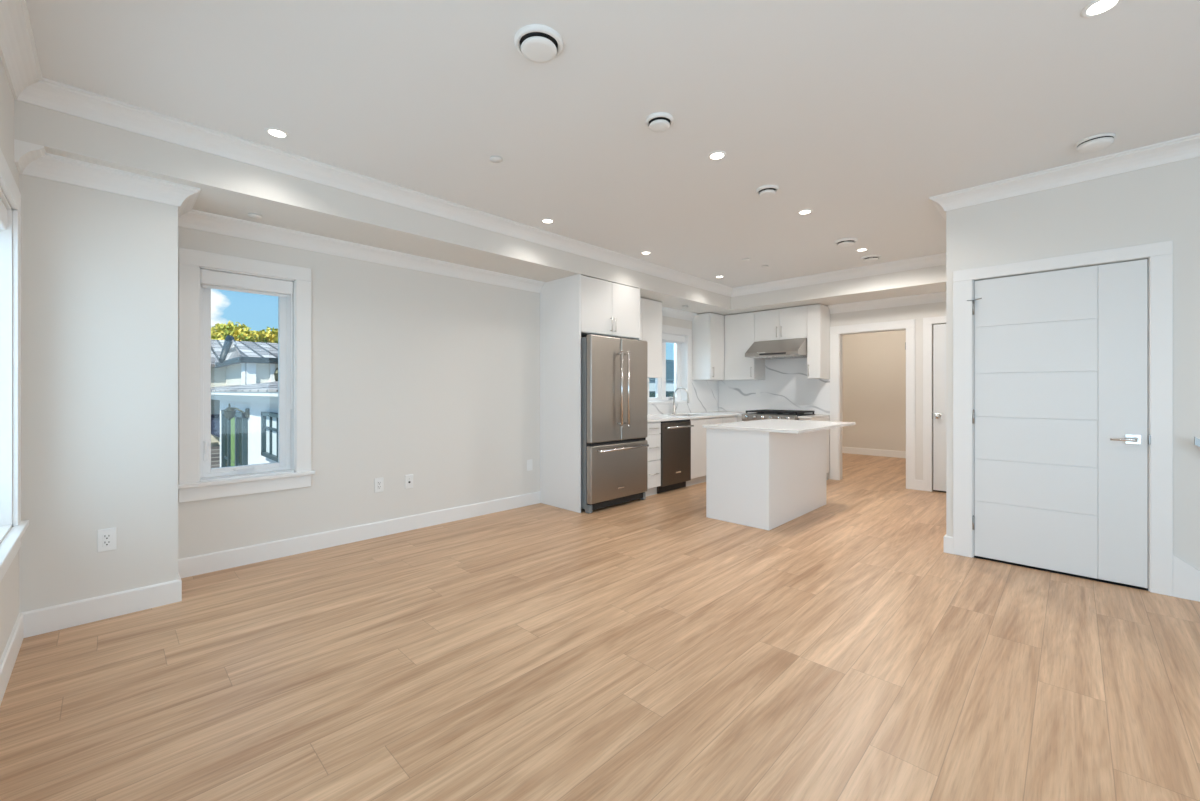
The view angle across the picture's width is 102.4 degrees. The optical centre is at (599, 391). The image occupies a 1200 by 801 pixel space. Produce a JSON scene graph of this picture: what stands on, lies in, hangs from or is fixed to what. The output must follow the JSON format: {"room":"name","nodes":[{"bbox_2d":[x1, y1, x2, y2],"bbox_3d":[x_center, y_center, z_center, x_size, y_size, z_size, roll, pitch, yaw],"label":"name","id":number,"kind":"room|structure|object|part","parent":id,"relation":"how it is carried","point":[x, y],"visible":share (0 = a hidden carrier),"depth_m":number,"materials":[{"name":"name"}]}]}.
{"room":"open-plan living room","nodes":[
{"label":"open-plan living room","id":0,"kind":"room"},
{"bbox_2d":[0,57,18,658],"bbox_3d":[-0.685,-0.075,0.133,6.665,2.790,0.150,0,0,44],"label":"wall","id":1,"kind":"structure","parent":0,"point":[9,585],"depth_m":2.13,"materials":[{"name":"white paint"}]},
{"bbox_2d":[0,148,28,581],"bbox_3d":[-2.292,-0.100,1.712,1.510,1.676,0.232,0,0,44],"label":"window","id":2,"kind":"structure","parent":1,"relation":"in","point":[10,195],"depth_m":2.19,"materials":[{"name":"white paint"}]},
{"bbox_2d":[0,199,6,229],"bbox_3d":[-2.275,-0.769,1.729,1.242,0.116,0.075,0,0,44],"label":"roller shade","id":3,"kind":"object","parent":2,"relation":"attached to","point":[3,211],"visible":1,"depth_m":2.11,"materials":[{"name":"white fabric"}]},
{"bbox_3d":[-2.234,-0.159,1.771,1.466,1.558,0.018,0,0,44],"label":"casing","id":4,"kind":"part","parent":2,"relation":"part of","materials":[{"name":"white paint"}]},
{"bbox_3d":[-2.226,0.631,1.779,1.510,0.026,0.042,0,0,44],"label":"sill","id":5,"kind":"part","parent":2,"relation":"part of","materials":[{"name":"white paint"}]},
{"bbox_2d":[178,226,713,558],"bbox_3d":[-0.714,-0.075,5.362,0.200,2.790,7.575,0,0,44],"label":"wall","id":6,"kind":"structure","parent":0,"point":[433,378],"depth_m":4.14,"materials":[{"name":"white paint"}]},
{"bbox_2d":[178,247,314,502],"bbox_3d":[-2.536,-0.105,3.471,0.237,1.662,0.808,0,0,44],"label":"window","id":7,"kind":"structure","parent":6,"relation":"in","point":[198,480],"depth_m":3.39,"materials":[{"name":"white paint"}]},
{"bbox_3d":[-2.555,0.556,3.462,0.063,0.028,0.136,0,0,44],"label":"crank handle","id":8,"kind":"part","parent":7,"relation":"part of","materials":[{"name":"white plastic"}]},
{"bbox_3d":[-2.582,-0.115,3.516,0.048,1.402,0.530,0,0,44],"label":"sash","id":9,"kind":"part","parent":7,"relation":"part of","materials":[{"name":"white plastic"}]},
{"bbox_3d":[-2.587,-0.115,3.521,0.085,1.422,0.544,0,0,44],"label":"frame","id":10,"kind":"part","parent":7,"relation":"part of","materials":[{"name":"white plastic"}]},
{"bbox_2d":[200,269,292,408],"bbox_3d":[-2.516,-0.346,3.451,0.077,0.958,0.540,0,0,44],"label":"roller shade","id":11,"kind":"object","parent":7,"relation":"attached to","point":[212,279],"visible":0.96,"depth_m":3.43,"materials":[{"name":"white fabric"}]},
{"bbox_3d":[-2.467,0.619,3.403,0.042,0.026,0.808,0,0,44],"label":"sill","id":12,"kind":"part","parent":7,"relation":"part of","materials":[{"name":"white paint"}]},
{"bbox_2d":[0,491,540,704],"bbox_3d":[-1.912,1.157,3.502,1.444,0.125,4.107,0,0,16],"label":"baseboard","id":13,"kind":"structure","parent":6,"relation":"attached to","point":[71,614],"depth_m":3.22,"materials":[{"name":"white paint"}]},
{"bbox_2d":[14,139,544,292],"bbox_3d":[-1.873,-1.127,3.892,0.550,0.105,3.668,0,0,36],"label":"trim","id":14,"kind":"structure","parent":6,"relation":"attached to","point":[30,159],"depth_m":3.21,"materials":[{"name":"white paint"}]},
{"bbox_2d":[375,477,383,492],"bbox_3d":[-1.855,0.788,4.050,0.009,0.120,0.073,0,0,44],"label":"wall outlet","id":15,"kind":"object","parent":6,"relation":"attached to","point":[379,482],"visible":1,"depth_m":4.05,"materials":[{"name":"white plastic"}]},
{"bbox_2d":[405,474,412,488],"bbox_3d":[-1.672,0.793,4.229,0.019,0.120,0.073,0,0,44],"label":"wall outlet","id":16,"kind":"object","parent":6,"relation":"attached to","point":[408,478],"visible":1,"depth_m":4.23,"materials":[{"name":"white plastic"}]},
{"bbox_2d":[527,459,531,470],"bbox_3d":[-0.754,0.792,5.173,0.008,0.120,0.073,0,0,44],"label":"wall outlet","id":17,"kind":"object","parent":6,"relation":"attached to","point":[529,462],"visible":1,"depth_m":5.17,"materials":[{"name":"white plastic"}]},
{"bbox_2d":[640,298,661,377],"bbox_3d":[0.413,-0.671,6.134,0.323,0.992,0.816,0,0,44],"label":"upper cabinet","id":18,"kind":"object","parent":6,"relation":"attached to","point":[650,310],"visible":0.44,"depth_m":6.17,"materials":[{"name":"white paint"}]},
{"bbox_3d":[0.378,-0.671,5.882,0.019,0.990,0.405,0,0,44],"label":"door","id":19,"kind":"part","parent":18,"relation":"part of","materials":[{"name":"white paint"}]},
{"bbox_2d":[648,325,691,403],"bbox_3d":[0.929,-0.385,7.011,0.225,1.120,1.140,0,0,44],"label":"window","id":20,"kind":"structure","parent":6,"relation":"in","point":[682,352],"depth_m":7.28,"materials":[{"name":"white paint"}]},
{"bbox_3d":[0.727,-0.346,6.889,0.048,0.954,0.433,0,0,44],"label":"sash","id":21,"kind":"part","parent":20,"relation":"part of","materials":[{"name":"white plastic"}]},
{"bbox_3d":[0.883,-0.346,7.057,0.085,0.974,0.906,0,0,44],"label":"frame","id":22,"kind":"part","parent":20,"relation":"part of","materials":[{"name":"white plastic"}]},
{"bbox_3d":[1.004,0.164,6.948,0.030,0.022,1.125,0,0,44],"label":"sill","id":23,"kind":"part","parent":20,"relation":"part of","materials":[{"name":"white paint"}]},
{"bbox_3d":[1.047,-0.346,7.215,0.048,0.954,0.433,0,0,44],"label":"sash","id":24,"kind":"part","parent":20,"relation":"part of","materials":[{"name":"white plastic"}]},
{"bbox_2d":[662,333,684,343],"bbox_3d":[0.953,-0.774,6.988,0.075,0.116,0.902,0,0,44],"label":"roller shade","id":25,"kind":"object","parent":20,"relation":"attached to","point":[670,338],"visible":0.51,"depth_m":7.08,"materials":[{"name":"white fabric"}]},
{"bbox_2d":[662,306,696,320],"bbox_3d":[1.045,-1.127,6.946,0.092,0.105,1.120,0,0,44],"label":"trim","id":26,"kind":"structure","parent":6,"relation":"attached to","point":[669,312],"depth_m":7.04,"materials":[{"name":"white paint"}]},
{"bbox_2d":[648,380,717,414],"bbox_3d":[0.976,0.076,6.932,0.012,0.501,2.744,0,0,44],"label":"backsplash","id":27,"kind":"structure","parent":6,"relation":"attached to","point":[704,392],"depth_m":7.49,"materials":[{"name":"stone"}]},
{"bbox_2d":[692,313,723,380],"bbox_3d":[1.797,-0.671,7.520,0.358,0.992,0.748,0,0,44],"label":"upper cabinet","id":28,"kind":"object","parent":6,"relation":"attached to","point":[707,328],"visible":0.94,"depth_m":7.27,"materials":[{"name":"white paint"}]},
{"bbox_3d":[1.771,-0.671,7.301,0.019,0.990,0.391,0,0,44],"label":"door","id":29,"kind":"part","parent":28,"relation":"part of","materials":[{"name":"white paint"}]},
{"bbox_2d":[14,100,945,315],"bbox_3d":[0.582,-1.335,4.091,3.630,0.310,7.475,0,0,44],"label":"ceiling","id":30,"kind":"structure","parent":0,"point":[229,187],"depth_m":3.51,"materials":[{"name":"white paint"}]},
{"bbox_2d":[248,213,261,218],"bbox_3d":[-2.310,-1.174,3.226,0.080,0.012,0.080,0,0,44],"label":"sprinkler cover","id":31,"kind":"object","parent":30,"relation":"attached to","point":[253,215],"visible":1,"depth_m":3.21,"materials":[{"name":"white plastic"}]},
{"bbox_2d":[0,453,1199,800],"bbox_3d":[2.910,1.295,4.143,7.150,0.150,10.810,0,0,44],"label":"floor","id":32,"kind":"structure","parent":0,"point":[654,648],"depth_m":2.11,"materials":[{"name":"brown wood"}]},
{"bbox_2d":[19,174,177,612],"bbox_3d":[-2.875,-0.125,2.731,0.500,2.690,0.692,0,0,44],"label":"wall pier","id":33,"kind":"object","parent":32,"relation":"on","point":[99,269],"visible":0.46,"depth_m":2.57,"materials":[{"name":"white paint"}]},
{"bbox_2d":[97,527,116,551],"bbox_3d":[-2.653,0.799,2.594,0.009,0.120,0.073,0,0,44],"label":"wall outlet","id":34,"kind":"object","parent":33,"relation":"attached to","point":[106,538],"visible":1,"depth_m":2.59,"materials":[{"name":"white plastic"}]},
{"bbox_2d":[102,533,110,546],"bbox_3d":[-2.652,0.799,2.592,0.004,0.068,0.034,0,0,44],"label":"receptacle","id":35,"kind":"object","parent":34,"relation":"attached to","point":[106,537],"depth_m":2.59,"materials":[{"name":"white plastic"}]},
{"bbox_2d":[540,274,639,512],"bbox_3d":[-0.085,0.021,5.380,0.668,2.398,0.952,0,0,44],"label":"tall cabinet","id":36,"kind":"object","parent":32,"relation":"on","point":[572,308],"visible":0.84,"depth_m":5.06,"materials":[{"name":"white wood"}]},
{"bbox_3d":[-0.423,0.021,5.061,0.633,2.398,0.021,0,0,44],"label":"panel","id":37,"kind":"part","parent":36,"relation":"part of","materials":[{"name":"white wood"}]},
{"bbox_3d":[-0.037,-0.886,5.016,0.019,0.565,0.452,0,0,44],"label":"door","id":38,"kind":"part","parent":36,"relation":"part of","materials":[{"name":"white paint"}]},
{"bbox_3d":[0.282,-0.886,5.340,0.019,0.565,0.451,0,0,44],"label":"door","id":39,"kind":"part","parent":36,"relation":"part of","materials":[{"name":"white paint"}]},
{"bbox_3d":[0.229,0.021,5.725,0.633,2.398,0.020,0,0,44],"label":"panel","id":40,"kind":"part","parent":36,"relation":"part of","materials":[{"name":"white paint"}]},
{"bbox_2d":[581,334,648,512],"bbox_3d":[-0.008,0.328,5.310,0.790,1.785,0.894,0,0,44],"label":"refrigerator","id":41,"kind":"object","parent":32,"relation":"on","point":[614,370],"visible":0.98,"depth_m":5.00,"materials":[{"name":"grey metal"}]},
{"bbox_3d":[0.042,-0.024,4.946,0.068,1.082,0.444,0,0,44],"label":"door","id":42,"kind":"part","parent":41,"relation":"part of","materials":[{"name":"metal"}]},
{"bbox_3d":[0.200,0.835,5.107,0.068,0.574,0.894,0,0,44],"label":"freezer drawer","id":43,"kind":"part","parent":41,"relation":"part of","materials":[{"name":"metal"}]},
{"bbox_3d":[0.212,-0.026,5.021,0.072,0.795,0.027,0,0,44],"label":"handle","id":44,"kind":"part","parent":41,"relation":"part of","materials":[{"name":"silver metal"}]},
{"bbox_3d":[0.248,0.598,5.059,0.071,0.025,0.760,0,0,44],"label":"handle","id":45,"kind":"part","parent":41,"relation":"part of","materials":[{"name":"silver metal"}]},
{"bbox_3d":[0.285,-0.026,5.096,0.072,0.795,0.027,0,0,44],"label":"handle","id":46,"kind":"part","parent":41,"relation":"part of","materials":[{"name":"silver metal"}]},
{"bbox_3d":[0.358,-0.024,5.267,0.068,1.082,0.444,0,0,44],"label":"door","id":47,"kind":"part","parent":41,"relation":"part of","materials":[{"name":"metal"}]},
{"bbox_2d":[645,422,660,495],"bbox_3d":[0.377,0.787,5.808,0.728,0.866,0.302,0,0,44],"label":"base cabinet","id":48,"kind":"object","parent":32,"relation":"on","point":[653,438],"visible":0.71,"depth_m":5.60,"materials":[{"name":"white paint"}]},
{"bbox_3d":[0.605,0.651,5.585,0.019,0.300,0.299,0,0,44],"label":"drawer","id":49,"kind":"part","parent":48,"relation":"part of","materials":[{"name":"white paint"}]},
{"bbox_3d":[0.605,0.962,5.585,0.019,0.310,0.299,0,0,44],"label":"drawer","id":50,"kind":"part","parent":48,"relation":"part of","materials":[{"name":"white paint"}]},
{"bbox_3d":[0.605,0.428,5.585,0.019,0.137,0.299,0,0,44],"label":"drawer","id":51,"kind":"part","parent":48,"relation":"part of","materials":[{"name":"white paint"}]},
{"bbox_2d":[657,419,693,493],"bbox_3d":[0.753,0.786,6.073,0.667,0.859,0.588,0,0,44],"label":"dishwasher","id":52,"kind":"object","parent":32,"relation":"on","point":[675,459],"visible":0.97,"depth_m":5.86,"materials":[{"name":"black metal"}]},
{"bbox_3d":[0.720,1.165,6.102,0.480,0.101,0.580,0,0,44],"label":"toe panel","id":53,"kind":"part","parent":52,"relation":"part of","materials":[{"name":"black metal"}]},
{"bbox_3d":[0.967,0.432,5.864,0.067,0.024,0.525,0,0,44],"label":"handle","id":54,"kind":"part","parent":52,"relation":"part of","materials":[{"name":"silver metal"}]},
{"bbox_2d":[686,417,722,486],"bbox_3d":[1.174,0.787,6.645,0.693,0.866,0.802,0,0,44],"label":"base cabinet","id":55,"kind":"object","parent":32,"relation":"on","point":[698,433],"visible":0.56,"depth_m":6.27,"materials":[{"name":"white paint"}]},
{"bbox_3d":[1.273,0.738,6.265,0.019,0.757,0.398,0,0,44],"label":"door","id":56,"kind":"part","parent":55,"relation":"part of","materials":[{"name":"white paint"}]},
{"bbox_3d":[1.554,0.738,6.552,0.019,0.757,0.399,0,0,44],"label":"door","id":57,"kind":"part","parent":55,"relation":"part of","materials":[{"name":"white paint"}]},
{"bbox_2d":[723,416,741,422],"bbox_3d":[1.861,0.787,7.260,0.813,0.866,1.030,0,0,44],"label":"base cabinet","id":58,"kind":"object","parent":32,"relation":"on","point":[729,419],"visible":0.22,"depth_m":6.88,"materials":[{"name":"white paint"}]},
{"bbox_2d":[648,411,755,421],"bbox_3d":[1.258,0.340,6.646,0.814,0.026,2.731,0,0,44],"label":"countertop","id":59,"kind":"structure","parent":58,"relation":"on","point":[697,415],"depth_m":6.51,"materials":[{"name":"white stone"}]},
{"bbox_2d":[672,387,688,413],"bbox_3d":[1.152,0.134,6.806,0.284,0.386,0.093,0,0,44],"label":"kitchen faucet","id":60,"kind":"object","parent":59,"relation":"on","point":[674,408],"visible":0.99,"depth_m":6.85,"materials":[{"name":"grey metal"}]},
{"bbox_3d":[1.142,0.064,6.789,0.261,0.246,0.022,0,0,44],"label":"spout","id":61,"kind":"part","parent":60,"relation":"part of","materials":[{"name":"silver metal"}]},
{"bbox_3d":[2.020,0.738,6.942,0.140,0.760,0.019,0,0,44],"label":"filler panel","id":62,"kind":"part","parent":58,"relation":"part of","materials":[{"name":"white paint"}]},
{"bbox_2d":[706,428,825,529],"bbox_3d":[1.726,0.787,4.948,0.667,0.866,1.378,0,0,44],"label":"kitchen island","id":63,"kind":"object","parent":32,"relation":"on","point":[757,479],"visible":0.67,"depth_m":4.49,"materials":[{"name":"white paint"}]},
{"bbox_3d":[1.262,0.787,4.452,0.634,0.866,0.020,0,0,44],"label":"panel","id":64,"kind":"part","parent":63,"relation":"part of","materials":[{"name":"white wood"}]},
{"bbox_2d":[703,419,854,433],"bbox_3d":[1.842,0.340,4.870,0.920,0.026,1.488,0,0,44],"label":"island countertop","id":65,"kind":"structure","parent":63,"relation":"on","point":[766,425],"depth_m":4.61,"materials":[{"name":"white stone"}]},
{"bbox_3d":[1.958,0.787,4.721,0.020,0.866,1.338,0,0,44],"label":"panel","id":66,"kind":"part","parent":63,"relation":"part of","materials":[{"name":"white"}]},
{"bbox_2d":[742,409,815,420],"bbox_3d":[2.510,0.748,6.790,0.760,0.945,0.762,0,0,44],"label":"gas range","id":67,"kind":"object","parent":32,"relation":"on","point":[760,414],"visible":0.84,"depth_m":6.62,"materials":[{"name":"metal"}]},
{"bbox_3d":[2.292,0.366,6.568,0.760,0.108,0.063,0,0,44],"label":"control panel","id":68,"kind":"part","parent":67,"relation":"part of","materials":[{"name":"metal"}]},
{"bbox_2d":[752,413,815,416],"bbox_3d":[2.547,0.326,6.828,0.748,0.016,0.645,0,0,44],"label":"cooktop","id":69,"kind":"object","parent":67,"relation":"in","point":[797,414],"depth_m":6.60,"materials":[{"name":"silver metal"}]},
{"bbox_2d":[799,417,828,479],"bbox_3d":[2.886,0.787,6.500,0.166,0.866,0.672,0,0,44],"label":"base cabinet","id":70,"kind":"object","parent":32,"relation":"on","point":[822,418],"visible":0.23,"depth_m":6.60,"materials":[{"name":"white paint"}]},
{"bbox_2d":[798,415,828,418],"bbox_3d":[2.887,0.340,6.502,0.170,0.026,0.655,0,0,44],"label":"countertop","id":71,"kind":"structure","parent":70,"relation":"on","point":[806,416],"depth_m":6.32,"materials":[{"name":"white stone"}]},
{"bbox_2d":[26,0,1199,287],"bbox_3d":[2.764,-1.545,2.674,10.000,0.150,13.510,0,0,44],"label":"ceiling","id":72,"kind":"structure","parent":0,"point":[860,113],"depth_m":2.40,"materials":[{"name":"white paint"}]},
{"bbox_2d":[265,127,288,138],"bbox_3d":[-1.836,-1.467,2.740,0.116,0.006,0.116,0,0,44],"label":"recessed light","id":73,"kind":"object","parent":72,"relation":"in","point":[275,132],"visible":1,"depth_m":2.73,"materials":[{"name":"white plastic"}]},
{"bbox_2d":[490,156,501,162],"bbox_3d":[-0.657,-1.464,3.043,0.080,0.012,0.080,0,0,44],"label":"sprinkler cover","id":74,"kind":"object","parent":72,"relation":"attached to","point":[496,159],"visible":1,"depth_m":3.04,"materials":[{"name":"white plastic"}]},
{"bbox_2d":[514,24,562,62],"bbox_3d":[-0.258,-1.449,2.032,0.204,0.042,0.204,0,0,44],"label":"ceiling vent","id":75,"kind":"object","parent":72,"relation":"in","point":[538,43],"visible":1,"depth_m":2.00,"materials":[{"name":"white plastic"}]},
{"bbox_2d":[541,218,553,223],"bbox_3d":[-0.451,-1.467,4.155,0.116,0.006,0.116,0,0,44],"label":"recessed light","id":76,"kind":"object","parent":72,"relation":"in","point":[546,220],"visible":1,"depth_m":4.15,"materials":[{"name":"white plastic"}]},
{"bbox_2d":[641,251,650,254],"bbox_3d":[0.488,-1.467,5.112,0.116,0.006,0.116,0,0,44],"label":"recessed light","id":77,"kind":"object","parent":72,"relation":"in","point":[643,252],"visible":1,"depth_m":5.09,"materials":[{"name":"white plastic"}]},
{"bbox_2d":[646,112,672,131],"bbox_3d":[0.323,-1.449,2.613,0.150,0.042,0.150,0,0,44],"label":"ceiling vent","id":78,"kind":"object","parent":72,"relation":"in","point":[659,121],"visible":1,"depth_m":2.58,"materials":[{"name":"white plastic"}]},
{"bbox_2d":[708,151,726,159],"bbox_3d":[0.730,-1.467,3.004,0.116,0.006,0.116,0,0,44],"label":"recessed light","id":79,"kind":"object","parent":72,"relation":"in","point":[716,155],"visible":1,"depth_m":3.00,"materials":[{"name":"white plastic"}]},
{"bbox_2d":[756,185,778,196],"bbox_3d":[1.218,-1.449,3.506,0.156,0.042,0.156,0,0,44],"label":"ceiling vent","id":80,"kind":"object","parent":72,"relation":"in","point":[766,190],"visible":1,"depth_m":3.48,"materials":[{"name":"white plastic"}]},
{"bbox_2d":[797,209,812,214],"bbox_3d":[1.679,-1.467,3.947,0.116,0.006,0.116,0,0,44],"label":"recessed light","id":81,"kind":"object","parent":72,"relation":"in","point":[805,211],"visible":1,"depth_m":3.94,"materials":[{"name":"white plastic"}]},
{"bbox_2d":[835,238,857,246],"bbox_3d":[2.406,-1.449,4.715,0.200,0.042,0.200,0,0,44],"label":"ceiling vent","id":82,"kind":"object","parent":72,"relation":"in","point":[845,242],"visible":1,"depth_m":4.68,"materials":[{"name":"white plastic"}]},
{"bbox_2d":[856,248,867,251],"bbox_3d":[2.720,-1.467,5.002,0.116,0.006,0.116,0,0,44],"label":"recessed light","id":83,"kind":"object","parent":72,"relation":"in","point":[860,249],"visible":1,"depth_m":4.99,"materials":[{"name":"white plastic"}]},
{"bbox_2d":[861,255,880,261],"bbox_3d":[2.969,-1.449,5.280,0.190,0.042,0.190,0,0,44],"label":"ceiling vent","id":84,"kind":"object","parent":72,"relation":"in","point":[870,258],"visible":1,"depth_m":5.24,"materials":[{"name":"white plastic"}]},
{"bbox_2d":[1075,133,1114,152],"bbox_3d":[2.900,-1.447,2.823,0.164,0.046,0.164,0,0,44],"label":"ceiling vent","id":85,"kind":"object","parent":72,"relation":"attached to","point":[1094,143],"visible":1,"depth_m":2.79,"materials":[{"name":"white plastic"}]},
{"bbox_2d":[1081,0,1122,17],"bbox_3d":[1.912,-1.467,1.836,0.116,0.006,0.116,0,0,44],"label":"recessed light","id":86,"kind":"object","parent":72,"relation":"in","point":[1095,8],"visible":1,"depth_m":1.84,"materials":[{"name":"white plastic"}]},
{"bbox_2d":[724,301,945,490],"bbox_3d":[3.223,-0.125,6.747,3.680,2.690,0.115,0,0,44],"label":"wall","id":87,"kind":"structure","parent":0,"point":[917,312],"depth_m":5.98,"materials":[{"name":"white paint"}]},
{"bbox_2d":[724,312,764,379],"bbox_3d":[2.201,-0.671,7.387,0.510,0.992,0.398,0,0,44],"label":"upper cabinet","id":88,"kind":"object","parent":87,"relation":"attached to","point":[738,328],"visible":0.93,"depth_m":7.26,"materials":[{"name":"white paint"}]},
{"bbox_2d":[718,358,829,414],"bbox_3d":[2.569,-0.076,7.299,1.748,0.807,0.011,0,0,44],"label":"backsplash","id":89,"kind":"structure","parent":87,"relation":"attached to","point":[786,385],"depth_m":7.17,"materials":[{"name":"stone"}]},
{"bbox_2d":[756,389,759,396],"bbox_3d":[2.433,0.030,7.419,0.070,0.120,0.009,0,0,44],"label":"wall outlet","id":90,"kind":"object","parent":89,"relation":"attached to","point":[757,390],"visible":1,"depth_m":7.42,"materials":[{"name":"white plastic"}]},
{"bbox_2d":[745,338,806,359],"bbox_3d":[2.560,-0.601,6.840,0.756,0.253,0.650,0,0,44],"label":"range hood","id":91,"kind":"object","parent":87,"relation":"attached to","point":[787,348],"visible":1,"depth_m":6.65,"materials":[{"name":"metal"}]},
{"bbox_2d":[754,306,806,341],"bbox_3d":[2.657,-0.948,6.939,0.764,0.436,0.398,0,0,44],"label":"upper cabinet","id":92,"kind":"object","parent":87,"relation":"attached to","point":[785,323],"visible":0.91,"depth_m":6.81,"materials":[{"name":"white paint"}]},
{"bbox_3d":[2.412,-0.949,6.963,0.379,0.435,0.019,0,0,44],"label":"door","id":93,"kind":"part","parent":92,"relation":"part of","materials":[{"name":"white paint"}]},
{"bbox_3d":[2.685,-0.949,6.695,0.379,0.435,0.019,0,0,44],"label":"door","id":94,"kind":"part","parent":92,"relation":"part of","materials":[{"name":"white paint"}]},
{"bbox_2d":[807,304,829,378],"bbox_3d":[2.992,-0.671,6.610,0.172,0.992,0.398,0,0,44],"label":"upper cabinet","id":95,"kind":"object","parent":87,"relation":"attached to","point":[818,315],"visible":1,"depth_m":6.51,"materials":[{"name":"white paint"}]},
{"bbox_3d":[2.884,-0.671,6.500,0.169,0.990,0.019,0,0,44],"label":"door","id":96,"kind":"part","parent":95,"relation":"part of","materials":[{"name":"white paint"}]},
{"bbox_2d":[830,319,914,489],"bbox_3d":[3.591,0.163,6.373,1.005,2.114,0.133,0,0,44],"label":"door frame","id":97,"kind":"structure","parent":87,"relation":"in","point":[836,332],"depth_m":6.41,"materials":[{"name":"white paint"}]},
{"bbox_2d":[828,291,945,313],"bbox_3d":[3.778,-1.127,6.056,1.720,0.105,0.092,0,0,44],"label":"trim","id":98,"kind":"structure","parent":87,"relation":"attached to","point":[938,296],"depth_m":6.14,"materials":[{"name":"white paint"}]},
{"bbox_2d":[915,479,922,490],"bbox_3d":[3.940,1.157,5.951,0.084,0.125,0.015,0,0,44],"label":"baseboard","id":99,"kind":"structure","parent":87,"relation":"attached to","point":[918,483],"depth_m":5.95,"materials":[{"name":"white paint"}]},
{"bbox_2d":[923,316,945,492],"bbox_3d":[4.191,0.160,5.709,0.614,2.120,0.130,0,0,44],"label":"door","id":100,"kind":"structure","parent":87,"relation":"in","point":[938,415],"depth_m":5.84,"materials":[{"name":"white paint"}]},
{"bbox_3d":[4.060,0.299,5.797,0.065,0.062,0.072,0,0,44],"label":"handle","id":101,"kind":"part","parent":100,"relation":"part of","materials":[{"name":"silver metal"}]},
{"bbox_2d":[842,330,905,450],"bbox_3d":[4.702,-0.125,7.575,3.500,2.690,3.140,0,0,44],"label":"wall","id":102,"kind":"structure","parent":0,"point":[873,364],"depth_m":9.14,"materials":[{"name":"white paint"}]},
{"bbox_2d":[842,447,905,457],"bbox_3d":[4.595,1.157,7.610,3.000,0.125,3.040,0,0,44],"label":"baseboard","id":103,"kind":"structure","parent":102,"relation":"attached to","point":[850,450],"depth_m":9.13,"materials":[{"name":"white paint"}]},
{"bbox_2d":[946,157,1199,590],"bbox_3d":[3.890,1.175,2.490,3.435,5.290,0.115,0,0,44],"label":"wall","id":104,"kind":"structure","parent":0,"point":[1161,203],"depth_m":3.02,"materials":[{"name":"white paint"}]},
{"bbox_2d":[0,0,1199,296],"bbox_3d":[1.768,-1.417,2.469,6.135,0.105,6.620,0,0,44],"label":"trim","id":105,"kind":"structure","parent":104,"relation":"attached to","point":[18,52],"depth_m":3.05,"materials":[{"name":"white paint"}]},
{"bbox_2d":[953,240,1172,595],"bbox_3d":[3.051,0.161,3.264,1.066,2.118,0.187,0,0,44],"label":"door","id":106,"kind":"structure","parent":104,"relation":"in","point":[1059,416],"depth_m":3.19,"materials":[{"name":"white paint"}]},
{"bbox_3d":[3.253,0.297,2.983,0.135,0.063,0.068,0,0,44],"label":"handle","id":107,"kind":"part","parent":106,"relation":"part of","materials":[{"name":"silver metal"}]},
{"bbox_2d":[1173,555,1199,601],"bbox_3d":[3.955,1.591,2.336,1.526,1.241,0.015,0,0,44],"label":"trim","id":108,"kind":"structure","parent":104,"relation":"attached to","point":[1186,578],"depth_m":2.83,"materials":[{"name":"white paint"}]},
{"bbox_2d":[1194,437,1199,446],"bbox_3d":[4.086,0.946,2.165,1.800,1.368,0.075,0,0,44],"label":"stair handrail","id":109,"kind":"object","parent":104,"relation":"attached to","point":[1196,440],"visible":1,"depth_m":2.76,"materials":[{"name":"white wood"}]},
{"bbox_3d":[3.606,-0.125,4.570,0.115,2.690,2.455,0,0,44],"label":"wall","id":110,"kind":"structure","parent":0,"visible":0},
{"bbox_2d":[944,535,952,553],"bbox_3d":[3.529,1.157,4.554,0.058,0.125,2.585,0,0,44],"label":"baseboard","id":111,"kind":"structure","parent":110,"relation":"attached to","point":[948,541],"depth_m":3.63,"materials":[{"name":"white paint"}]},
{"label":"outside","id":112,"kind":"structure","parent":0,"visible":0},
{"bbox_3d":[-10.706,4.420,10.506,150.000,0.400,120.000,0,0,44],"label":"ground","id":113,"kind":"structure","parent":112,"visible":0},
{"bbox_2d":[211,335,277,467],"bbox_3d":[-8.941,0.920,18.730,21.000,6.600,10.388,0,0,44],"label":"house","id":114,"kind":"structure","parent":113,"relation":"on","point":[244,374],"depth_m":13.56,"materials":[{"name":"white paint"}]},
{"bbox_3d":[-9.842,1.755,12.993,2.970,2.230,0.020,0,0,44],"label":"pane","id":115,"kind":"part","parent":114,"relation":"part of","materials":[{"name":"clear glass"}]},
{"bbox_3d":[-8.952,0.130,12.722,12.400,0.240,1.580,0,0,44],"label":"cornice","id":116,"kind":"part","parent":114,"relation":"part of","materials":[{"name":"white"}]},
{"bbox_3d":[-6.577,0.910,9.788,1.700,0.820,0.020,0,0,44],"label":"pane","id":117,"kind":"part","parent":114,"relation":"part of","materials":[{"name":"glass"}]},
{"bbox_2d":[211,321,277,342],"bbox_3d":[-18.222,0.249,25.355,3.416,7.971,3.912,0,0,44],"label":"tree","id":118,"kind":"object","parent":113,"relation":"on","point":[222,330],"visible":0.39,"depth_m":24.45,"materials":[{"name":"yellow plant"}]},
{"bbox_2d":[649,360,673,396],"bbox_3d":[0.618,1.585,15.856,5.070,5.270,7.100,0,0,44],"label":"house","id":119,"kind":"structure","parent":113,"relation":"on","point":[669,363],"depth_m":13.73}
]}

